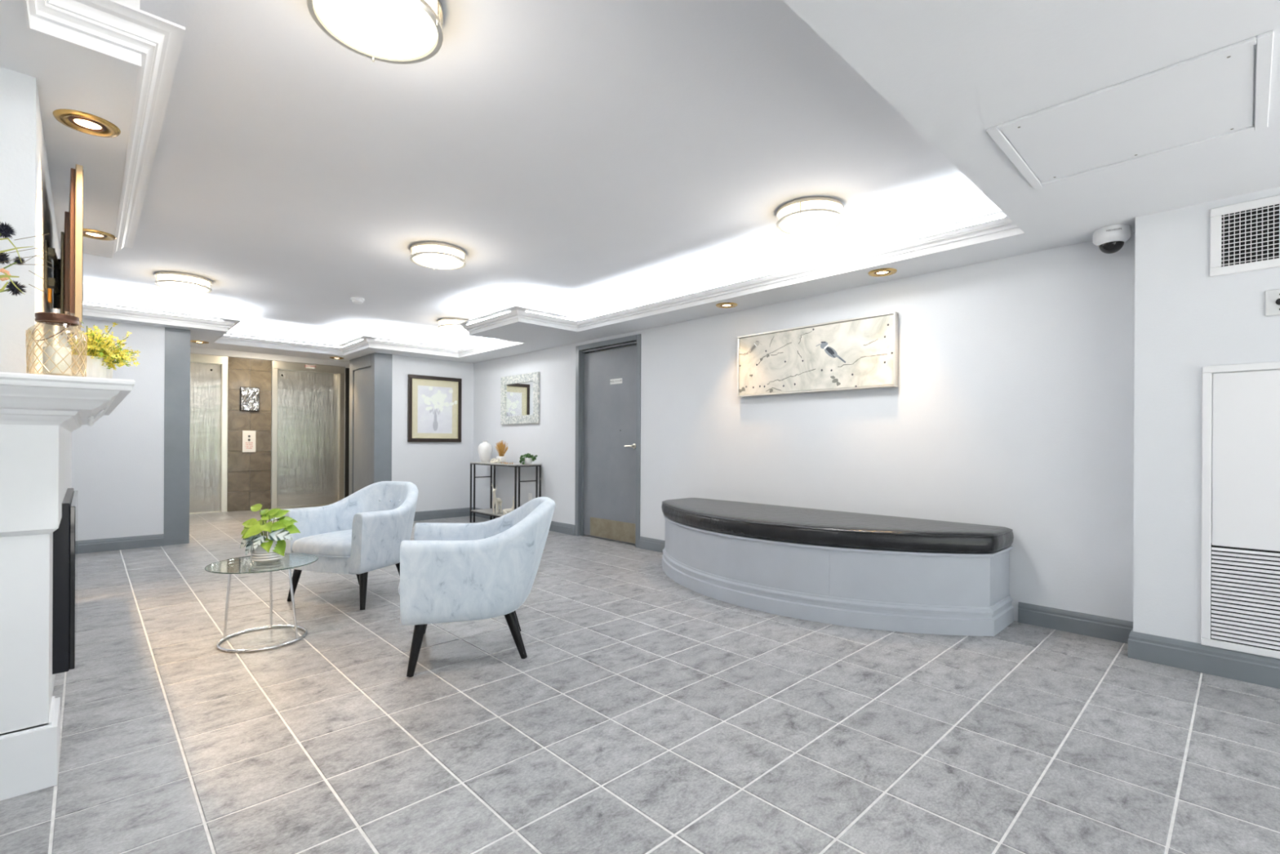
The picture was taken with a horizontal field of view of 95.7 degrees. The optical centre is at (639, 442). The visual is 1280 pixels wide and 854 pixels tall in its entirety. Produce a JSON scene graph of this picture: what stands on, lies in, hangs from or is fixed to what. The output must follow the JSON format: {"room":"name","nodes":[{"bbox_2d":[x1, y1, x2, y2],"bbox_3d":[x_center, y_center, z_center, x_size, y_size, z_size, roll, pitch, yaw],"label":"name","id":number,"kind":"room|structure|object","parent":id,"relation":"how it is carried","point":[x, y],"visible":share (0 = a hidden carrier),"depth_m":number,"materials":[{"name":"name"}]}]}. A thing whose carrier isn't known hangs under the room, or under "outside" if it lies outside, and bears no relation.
{"room":"apartment building lobby","nodes":[
{"label":"apartment building lobby","id":0,"kind":"room"},
{"bbox_2d":[0,66,59,374],"bbox_3d":[-3.035,-0.057,2.224,1.083,2.174,2.190,0,0,-44],"label":"wall","id":1,"kind":"structure","parent":0,"point":[26,199],"depth_m":1.79,"materials":[{"name":"paint"}]},
{"bbox_2d":[44,231,64,335],"bbox_3d":[-2.392,-0.647,2.379,0.056,0.360,0.490,0,0,-44],"label":"bracket","id":2,"kind":"object","parent":1,"relation":"attached to","point":[54,286],"visible":0.93,"depth_m":2.27,"materials":[{"name":"grey metal"}]},
{"bbox_2d":[63,164,83,349],"bbox_3d":[-2.398,-0.733,2.448,0.960,0.572,0.047,0,0,45],"label":"mirror","id":3,"kind":"object","parent":2,"relation":"attached to","point":[73,219],"visible":0.8,"depth_m":2.12,"materials":[{"name":"brown"}]},
{"bbox_2d":[0,372,135,800],"bbox_3d":[-2.632,0.418,2.468,0.607,1.229,2.557,0,0,-44],"label":"fireplace mantel","id":4,"kind":"object","parent":1,"relation":"attached to","point":[39,414],"visible":0.98,"depth_m":1.72,"materials":[{"name":"white paint"}]},
{"bbox_2d":[0,222,54,296],"bbox_3d":[-1.866,-0.417,1.648,0.286,0.447,0.166,0,0,-44],"label":"arrangement","id":5,"kind":"object","parent":4,"relation":"on","point":[6,230],"visible":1,"depth_m":1.67,"materials":[{"name":"black plant"}]},
{"bbox_2d":[25,311,87,377],"bbox_3d":[-1.708,-0.284,1.700,0.127,0.181,0.128,0,0,-44],"label":"glass lantern","id":6,"kind":"object","parent":4,"relation":"on","point":[56,360],"visible":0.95,"depth_m":1.68,"materials":[{"name":"beige"}]},
{"bbox_2d":[42,343,71,375],"bbox_3d":[-1.708,-0.246,1.700,0.060,0.090,0.060,0,0,-44],"label":"candle","id":7,"kind":"object","parent":6,"relation":"on","point":[49,350],"depth_m":1.68,"materials":[{"name":"white wax"}]},
{"bbox_2d":[52,488,78,674],"bbox_3d":[-2.326,0.504,2.345,0.068,0.590,0.900,0,0,-44],"label":"fireplace insert","id":8,"kind":"object","parent":4,"relation":"in","point":[64,594],"visible":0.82,"depth_m":2.03,"materials":[{"name":"black metal"}]},
{"bbox_2d":[0,372,135,415],"bbox_3d":[-2.629,-0.180,2.468,0.607,0.033,2.557,0,0,-44],"label":"shelf","id":9,"kind":"object","parent":4,"relation":"attached to","point":[119,388],"depth_m":1.67,"materials":[{"name":"white paint"}]},
{"bbox_2d":[65,321,140,378],"bbox_3d":[-1.720,-0.289,1.853,0.184,0.193,0.194,0,0,-44],"label":"plant","id":10,"kind":"object","parent":4,"relation":"on","point":[100,355],"visible":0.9,"depth_m":1.83,"materials":[{"name":"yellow plant"}]},
{"bbox_2d":[22,0,1024,357],"bbox_3d":[-1.848,-1.193,4.460,3.723,0.116,7.372,0,0,-44],"label":"trim","id":11,"kind":"structure","parent":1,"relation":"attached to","point":[114,28],"depth_m":3.38,"materials":[{"name":"white paint"}]},
{"bbox_2d":[58,318,164,540],"bbox_3d":[-5.429,-0.070,5.221,1.762,2.174,0.150,0,0,-44],"label":"wall","id":12,"kind":"structure","parent":0,"point":[117,461],"depth_m":5.59,"materials":[{"name":"paint"}]},
{"bbox_2d":[77,533,164,553],"bbox_3d":[-5.376,0.959,5.160,1.762,0.118,0.016,0,0,-44],"label":"baseboard","id":13,"kind":"structure","parent":12,"relation":"attached to","point":[148,540],"depth_m":5.54,"materials":[{"name":"grey paint"}]},
{"bbox_2d":[163,327,190,545],"bbox_3d":[-4.717,-0.066,5.898,0.203,2.174,0.154,0,0,-44],"label":"column","id":14,"kind":"structure","parent":12,"relation":"attached to","point":[177,341],"depth_m":5.84,"materials":[{"name":"grey paint"}]},
{"bbox_2d":[226,356,271,511],"bbox_3d":[-5.924,-0.130,8.791,0.553,2.290,0.103,0,0,-44],"label":"wall","id":15,"kind":"structure","parent":0,"point":[249,473],"depth_m":8.74,"materials":[{"name":"tile"}]},
{"bbox_2d":[242,430,255,452],"bbox_3d":[-5.893,-0.025,8.740,0.168,0.326,0.017,0,0,-44],"label":"panel","id":16,"kind":"object","parent":15,"relation":"attached to","point":[248,436],"visible":1,"depth_m":8.73,"materials":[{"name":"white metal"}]},
{"bbox_2d":[240,386,259,411],"bbox_3d":[-5.874,-0.663,8.733,0.246,0.359,0.048,0,0,-44],"label":"wall picture","id":17,"kind":"object","parent":15,"relation":"attached to","point":[249,396],"visible":1,"depth_m":8.72,"materials":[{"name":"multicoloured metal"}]},
{"bbox_2d":[190,346,349,366],"bbox_3d":[-5.419,-1.355,9.269,3.440,0.155,0.100,0,0,-44],"label":"wall","id":18,"kind":"structure","parent":0,"point":[198,350],"depth_m":8.89,"materials":[{"name":"paint"}]},
{"bbox_2d":[189,353,227,514],"bbox_3d":[-6.384,-0.133,8.333,0.740,2.290,0.108,0,0,-44],"label":"elevator door","id":19,"kind":"structure","parent":18,"relation":"in","point":[208,452],"depth_m":8.45,"materials":[{"name":"silver metal"}]},
{"bbox_2d":[271,360,344,508],"bbox_3d":[-5.334,-0.127,9.333,1.040,2.290,0.113,0,0,-44],"label":"elevator door","id":20,"kind":"structure","parent":18,"relation":"in","point":[308,400],"depth_m":9.33,"materials":[{"name":"silver metal"}]},
{"bbox_2d":[343,366,349,497],"bbox_3d":[-4.557,-0.123,10.061,1.090,2.290,0.155,0,0,-44],"label":"wall","id":21,"kind":"structure","parent":0,"point":[346,368],"depth_m":9.65,"materials":[{"name":"paint"}]},
{"bbox_2d":[348,352,374,495],"bbox_3d":[-3.624,-0.060,7.764,0.214,2.174,0.964,0,0,-44],"label":"wall","id":22,"kind":"structure","parent":0,"point":[362,369],"depth_m":7.70,"materials":[{"name":"grey paint"}]},
{"bbox_2d":[391,354,473,511],"bbox_3d":[-2.844,-0.056,7.939,1.145,2.174,0.150,0,0,-44],"label":"wall","id":23,"kind":"structure","parent":0,"point":[440,472],"depth_m":7.87,"materials":[{"name":"paint"}]},
{"bbox_2d":[373,352,392,483],"bbox_3d":[-3.286,-0.058,7.414,0.219,2.174,0.009,0,0,-44],"label":"trim","id":24,"kind":"structure","parent":23,"relation":"attached to","point":[383,362],"depth_m":7.41,"materials":[{"name":"grey paint"}]},
{"bbox_2d":[407,373,462,442],"bbox_3d":[-2.778,-0.459,7.872,0.745,0.890,0.035,0,0,-44],"label":"framed print","id":25,"kind":"object","parent":23,"relation":"attached to","point":[433,402],"visible":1,"depth_m":7.86,"materials":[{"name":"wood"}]},
{"bbox_2d":[496,456,506,462],"bbox_3d":[-1.761,0.209,7.372,0.134,0.085,0.134,0,0,-44],"label":"plant pot","id":26,"kind":"object","parent":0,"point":[504,459],"depth_m":7.32,"materials":[{"name":"white ceramic"}]},
{"bbox_2d":[83,0,982,337],"bbox_3d":[-1.585,-1.472,3.803,5.650,0.120,14.700,0,0,-44],"label":"ceiling","id":27,"kind":"structure","parent":0,"point":[577,152],"depth_m":2.83,"materials":[{"name":"paint"}]},
{"bbox_2d":[154,271,212,293],"bbox_3d":[-3.931,-1.370,4.998,0.390,0.109,0.390,0,0,-44],"label":"ceiling light","id":28,"kind":"object","parent":27,"relation":"attached to","point":[174,281],"visible":1,"depth_m":4.89,"materials":[{"name":"white glass"}]},
{"bbox_2d":[350,297,364,304],"bbox_3d":[-2.773,-1.395,5.692,0.124,0.048,0.124,0,0,-44],"label":"smoke detector","id":29,"kind":"object","parent":27,"relation":"attached to","point":[358,300],"visible":1,"depth_m":5.66,"materials":[{"name":"white paint"}]},
{"bbox_2d":[306,0,443,64],"bbox_3d":[-0.827,-1.354,1.830,0.390,0.109,0.390,0,0,-44],"label":"ceiling light","id":30,"kind":"object","parent":27,"relation":"attached to","point":[402,32],"visible":1,"depth_m":1.82,"materials":[{"name":"white glass"}]},
{"bbox_2d":[409,241,466,270],"bbox_3d":[-1.478,-1.357,4.251,0.390,0.109,0.390,0,0,-44],"label":"ceiling light","id":31,"kind":"object","parent":27,"relation":"attached to","point":[430,255],"visible":1,"depth_m":4.14,"materials":[{"name":"white glass"}]},
{"bbox_2d":[437,317,467,332],"bbox_3d":[-2.145,-1.361,6.740,0.390,0.109,0.390,0,0,-44],"label":"ceiling light","id":32,"kind":"object","parent":27,"relation":"attached to","point":[449,324],"visible":0.68,"depth_m":6.59,"materials":[{"name":"white glass"}]},
{"bbox_2d":[776,196,844,235],"bbox_3d":[1.016,-1.344,3.476,0.390,0.109,0.390,0,0,-44],"label":"ceiling light","id":33,"kind":"object","parent":27,"relation":"attached to","point":[810,215],"visible":1,"depth_m":3.37,"materials":[{"name":"white glass"}]},
{"bbox_2d":[0,505,1279,853],"bbox_3d":[-1.615,1.097,3.856,5.600,0.121,14.600,0,0,-44],"label":"floor","id":34,"kind":"structure","parent":0,"point":[645,712],"depth_m":2.12,"materials":[{"name":"tile"}]},
{"bbox_2d":[204,552,318,652],"bbox_3d":[-1.986,0.832,3.062,0.503,0.408,0.503,0,0,-44],"label":"side table","id":35,"kind":"object","parent":34,"relation":"on","point":[246,565],"visible":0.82,"depth_m":3.03,"materials":[{"name":"clear glass"}]},
{"bbox_2d":[240,503,300,562],"bbox_3d":[-1.986,0.476,3.115,0.258,0.302,0.274,0,0,-44],"label":"potted plant","id":36,"kind":"object","parent":35,"relation":"on","point":[263,548],"visible":1,"depth_m":3.06,"materials":[{"name":"green plant"}]},
{"bbox_2d":[282,480,417,609],"bbox_3d":[-1.912,0.663,3.990,0.672,0.756,0.751,0,0,18],"label":"armchair","id":37,"kind":"object","parent":34,"relation":"on","point":[360,533],"visible":0.91,"depth_m":3.79,"materials":[{"name":"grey fabric"}]},
{"bbox_2d":[292,528,351,556],"bbox_3d":[-1.937,0.655,3.915,0.511,0.117,0.595,0,0,18],"label":"seat cushion","id":38,"kind":"object","parent":37,"relation":"on","point":[317,542],"depth_m":3.68,"materials":[{"name":"white fabric"}]},
{"bbox_2d":[398,496,555,676],"bbox_3d":[-0.813,0.668,2.959,0.751,0.756,0.672,0,0,-16],"label":"armchair","id":39,"kind":"object","parent":34,"relation":"on","point":[450,572],"visible":1,"depth_m":2.65,"materials":[{"name":"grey fabric"}]},
{"bbox_2d":[470,462,541,522],"bbox_3d":[-1.705,0.644,7.281,0.358,0.785,1.100,0,0,-44],"label":"console table","id":40,"kind":"object","parent":34,"relation":"on","point":[489,512],"visible":0.75,"depth_m":7.22,"materials":[{"name":"black metal"}]},
{"bbox_2d":[477,440,492,462],"bbox_3d":[-2.061,0.111,7.715,0.188,0.279,0.188,0,0,-44],"label":"vase","id":41,"kind":"object","parent":40,"relation":"on","point":[485,449],"visible":1,"depth_m":7.65,"materials":[{"name":"white ceramic"}]},
{"bbox_2d":[471,507,505,516],"bbox_3d":[-1.707,0.880,7.281,0.338,0.013,1.060,0,0,-44],"label":"shelf","id":42,"kind":"object","parent":40,"relation":"attached to","point":[489,512],"depth_m":7.40,"materials":[{"name":"white stone"}]},
{"bbox_2d":[489,457,501,462],"bbox_3d":[-1.817,0.219,7.272,0.080,0.062,0.208,0,0,-44],"label":"ornament","id":43,"kind":"object","parent":40,"relation":"on","point":[495,460],"visible":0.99,"depth_m":7.26,"materials":[{"name":"beige ceramic"}]},
{"bbox_2d":[491,483,502,514],"bbox_3d":[-1.779,0.685,7.195,0.086,0.379,0.235,0,0,11],"label":"deer figurine","id":44,"kind":"object","parent":40,"relation":"on","point":[495,500],"visible":1,"depth_m":7.14,"materials":[{"name":"beige ceramic"}]},
{"bbox_2d":[494,440,507,462],"bbox_3d":[-1.760,0.106,7.370,0.161,0.291,0.156,0,0,29],"label":"potted plant","id":45,"kind":"object","parent":40,"relation":"on","point":[501,451],"visible":0.88,"depth_m":7.34,"materials":[{"name":"brown plant"}]},
{"bbox_2d":[500,495,514,514],"bbox_3d":[-1.605,0.758,7.091,0.197,0.228,0.082,0,0,-12],"label":"deer figurine","id":46,"kind":"object","parent":40,"relation":"on","point":[505,511],"visible":0.75,"depth_m":7.07,"materials":[{"name":"beige ceramic"}]},
{"bbox_2d":[519,453,537,464],"bbox_3d":[-1.324,0.188,6.891,0.213,0.141,0.127,0,0,-8],"label":"ivy plant","id":47,"kind":"object","parent":40,"relation":"on","point":[528,460],"visible":1,"depth_m":6.86,"materials":[{"name":"green plant"}]},
{"bbox_2d":[662,515,1013,635],"bbox_3d":[1.009,0.828,4.028,0.938,0.446,2.523,0,0,-44],"label":"bench","id":48,"kind":"object","parent":34,"relation":"on","point":[945,593],"visible":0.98,"depth_m":3.36,"materials":[{"name":"paint"}]},
{"bbox_2d":[661,497,1013,553],"bbox_3d":[1.011,0.545,4.029,0.964,0.118,2.545,0,0,-44],"label":"bench cushion","id":49,"kind":"object","parent":48,"relation":"on","point":[806,526],"visible":1,"depth_m":3.49,"materials":[{"name":"black leather"}]},
{"bbox_2d":[1133,186,1279,643],"bbox_3d":[3.841,-0.021,1.585,0.255,2.174,3.785,0,0,-44],"label":"wall pier","id":50,"kind":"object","parent":34,"relation":"on","point":[1187,319],"visible":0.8,"depth_m":2.75,"materials":[{"name":"paint"}]},
{"bbox_2d":[1128,628,1279,688],"bbox_3d":[3.755,1.001,1.658,0.273,0.130,3.603,0,0,-44],"label":"baseboard","id":51,"kind":"object","parent":50,"relation":"attached to","point":[1263,670],"visible":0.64,"depth_m":2.67,"materials":[{"name":"grey paint"}]},
{"bbox_2d":[1200,361,1279,658],"bbox_3d":[2.858,0.290,2.417,0.016,1.286,0.744,0,0,-44],"label":"panel","id":52,"kind":"object","parent":50,"relation":"attached to","point":[1240,547],"visible":1,"depth_m":2.59,"materials":[{"name":"white paint"}]},
{"bbox_2d":[1209,195,1279,276],"bbox_3d":[2.757,-0.920,2.534,0.010,0.312,0.381,0,0,-44],"label":"supply vent","id":53,"kind":"object","parent":50,"relation":"attached to","point":[1245,237],"visible":1,"depth_m":2.59,"materials":[{"name":"white metal"}]},
{"bbox_2d":[1265,288,1279,315],"bbox_3d":[2.784,-0.612,2.498,0.017,0.112,0.121,0,0,-44],"label":"switch","id":54,"kind":"object","parent":50,"relation":"attached to","point":[1272,297],"visible":1,"depth_m":2.53,"materials":[{"name":"white plastic"}]},
{"bbox_2d":[0,0,1279,363],"bbox_3d":[-0.775,-1.270,2.953,5.350,0.276,12.150,0,0,-44],"label":"ceiling","id":55,"kind":"structure","parent":0,"point":[956,70],"depth_m":2.05,"materials":[{"name":"paint"}]},
{"bbox_2d":[53,109,120,137],"bbox_3d":[-1.966,-1.133,2.064,0.176,0.010,0.176,0,0,-44],"label":"recessed light","id":56,"kind":"object","parent":55,"relation":"in","point":[67,117],"visible":1,"depth_m":2.05,"materials":[{"name":"gold metal"}]},
{"bbox_2d":[83,228,116,240],"bbox_3d":[-2.984,-1.139,3.173,0.176,0.010,0.176,0,0,-44],"label":"recessed light","id":57,"kind":"object","parent":55,"relation":"in","point":[100,235],"visible":0.85,"depth_m":3.18,"materials":[{"name":"brown metal"}]},
{"bbox_2d":[190,340,208,343],"bbox_3d":[-5.021,-1.150,6.607,0.176,0.010,0.176,0,0,-44],"label":"recessed light","id":58,"kind":"object","parent":55,"relation":"in","point":[193,341],"visible":1,"depth_m":6.59,"materials":[{"name":"brown metal"}]},
{"bbox_2d":[329,356,343,359],"bbox_3d":[-4.088,-1.145,7.817,0.176,0.010,0.176,0,0,-44],"label":"recessed light","id":59,"kind":"object","parent":55,"relation":"in","point":[335,357],"visible":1,"depth_m":7.79,"materials":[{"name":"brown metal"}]},
{"bbox_2d":[715,302,737,308],"bbox_3d":[0.706,-1.119,4.721,0.176,0.010,0.176,0,0,-44],"label":"recessed light","id":60,"kind":"object","parent":55,"relation":"in","point":[726,304],"visible":1,"depth_m":4.70,"materials":[{"name":"brown metal"}]},
{"bbox_2d":[867,267,897,276],"bbox_3d":[1.588,-1.115,3.797,0.176,0.010,0.176,0,0,-44],"label":"recessed light","id":61,"kind":"object","parent":55,"relation":"in","point":[890,271],"visible":1,"depth_m":3.78,"materials":[{"name":"brown metal"}]},
{"bbox_2d":[1092,224,1131,253],"bbox_3d":[2.460,-1.053,3.026,0.162,0.124,0.156,0,0,-44],"label":"dome camera","id":62,"kind":"object","parent":55,"relation":"attached to","point":[1110,239],"visible":1,"depth_m":2.98,"materials":[{"name":"white paint"}]},
{"bbox_2d":[986,30,1274,188],"bbox_3d":[1.718,-1.114,2.051,0.670,0.010,0.694,0,0,-44],"label":"access panel","id":63,"kind":"object","parent":55,"relation":"attached to","point":[1208,97],"visible":1,"depth_m":1.99,"materials":[{"name":"paint"}]},
{"bbox_2d":[473,231,1135,621],"bbox_3d":[0.174,-0.040,5.753,0.200,2.174,7.480,0,0,-44],"label":"wall","id":64,"kind":"structure","parent":0,"point":[1011,406],"depth_m":3.77,"materials":[{"name":"paint"}]},
{"bbox_2d":[413,506,574,535],"bbox_3d":[-1.969,0.977,7.020,1.140,0.118,2.393,0,0,-44],"label":"baseboard","id":65,"kind":"structure","parent":64,"relation":"attached to","point":[562,527],"depth_m":7.84,"materials":[{"name":"grey paint"}]},
{"bbox_2d":[500,371,539,424],"bbox_3d":[-1.535,-0.558,7.378,0.030,0.625,0.875,0,0,-44],"label":"wall mirror","id":66,"kind":"object","parent":64,"relation":"attached to","point":[519,393],"visible":1,"depth_m":7.35,"materials":[{"name":"silver tile"}]},
{"bbox_2d":[505,381,533,416],"bbox_3d":[-1.530,-0.558,7.383,0.012,0.425,0.675,0,0,-44],"label":"mirror glass","id":67,"kind":"object","parent":66,"relation":"attached to","point":[518,394],"depth_m":7.38,"materials":[{"name":"white"}]},
{"bbox_2d":[528,493,532,501],"bbox_3d":[-1.367,0.681,7.212,0.008,0.115,0.072,0,0,-44],"label":"wall outlet","id":68,"kind":"object","parent":64,"relation":"attached to","point":[530,495],"visible":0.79,"depth_m":7.21,"materials":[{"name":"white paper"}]},
{"bbox_2d":[574,333,641,547],"bbox_3d":[-0.312,-0.023,6.209,0.152,2.134,1.056,0,0,-44],"label":"door","id":69,"kind":"structure","parent":64,"relation":"in","point":[607,482],"depth_m":6.22,"materials":[{"name":"paint"}]},
{"bbox_2d":[639,536,665,552],"bbox_3d":[0.224,0.988,5.538,0.016,0.118,0.652,0,0,-44],"label":"baseboard","id":70,"kind":"structure","parent":64,"relation":"attached to","point":[645,543],"depth_m":5.64,"materials":[{"name":"grey paint"}]},
{"bbox_2d":[737,311,898,397],"bbox_3d":[1.287,-0.638,4.405,0.052,0.507,1.313,0,0,-44],"label":"painting","id":71,"kind":"object","parent":64,"relation":"attached to","point":[860,353],"visible":1,"depth_m":4.32,"materials":[{"name":"white"}]},
{"bbox_2d":[1017,601,1133,643],"bbox_3d":[2.427,1.000,3.233,0.016,0.118,0.545,0,0,-44],"label":"baseboard","id":72,"kind":"structure","parent":64,"relation":"attached to","point":[1080,623],"depth_m":3.23,"materials":[{"name":"grey paint"}]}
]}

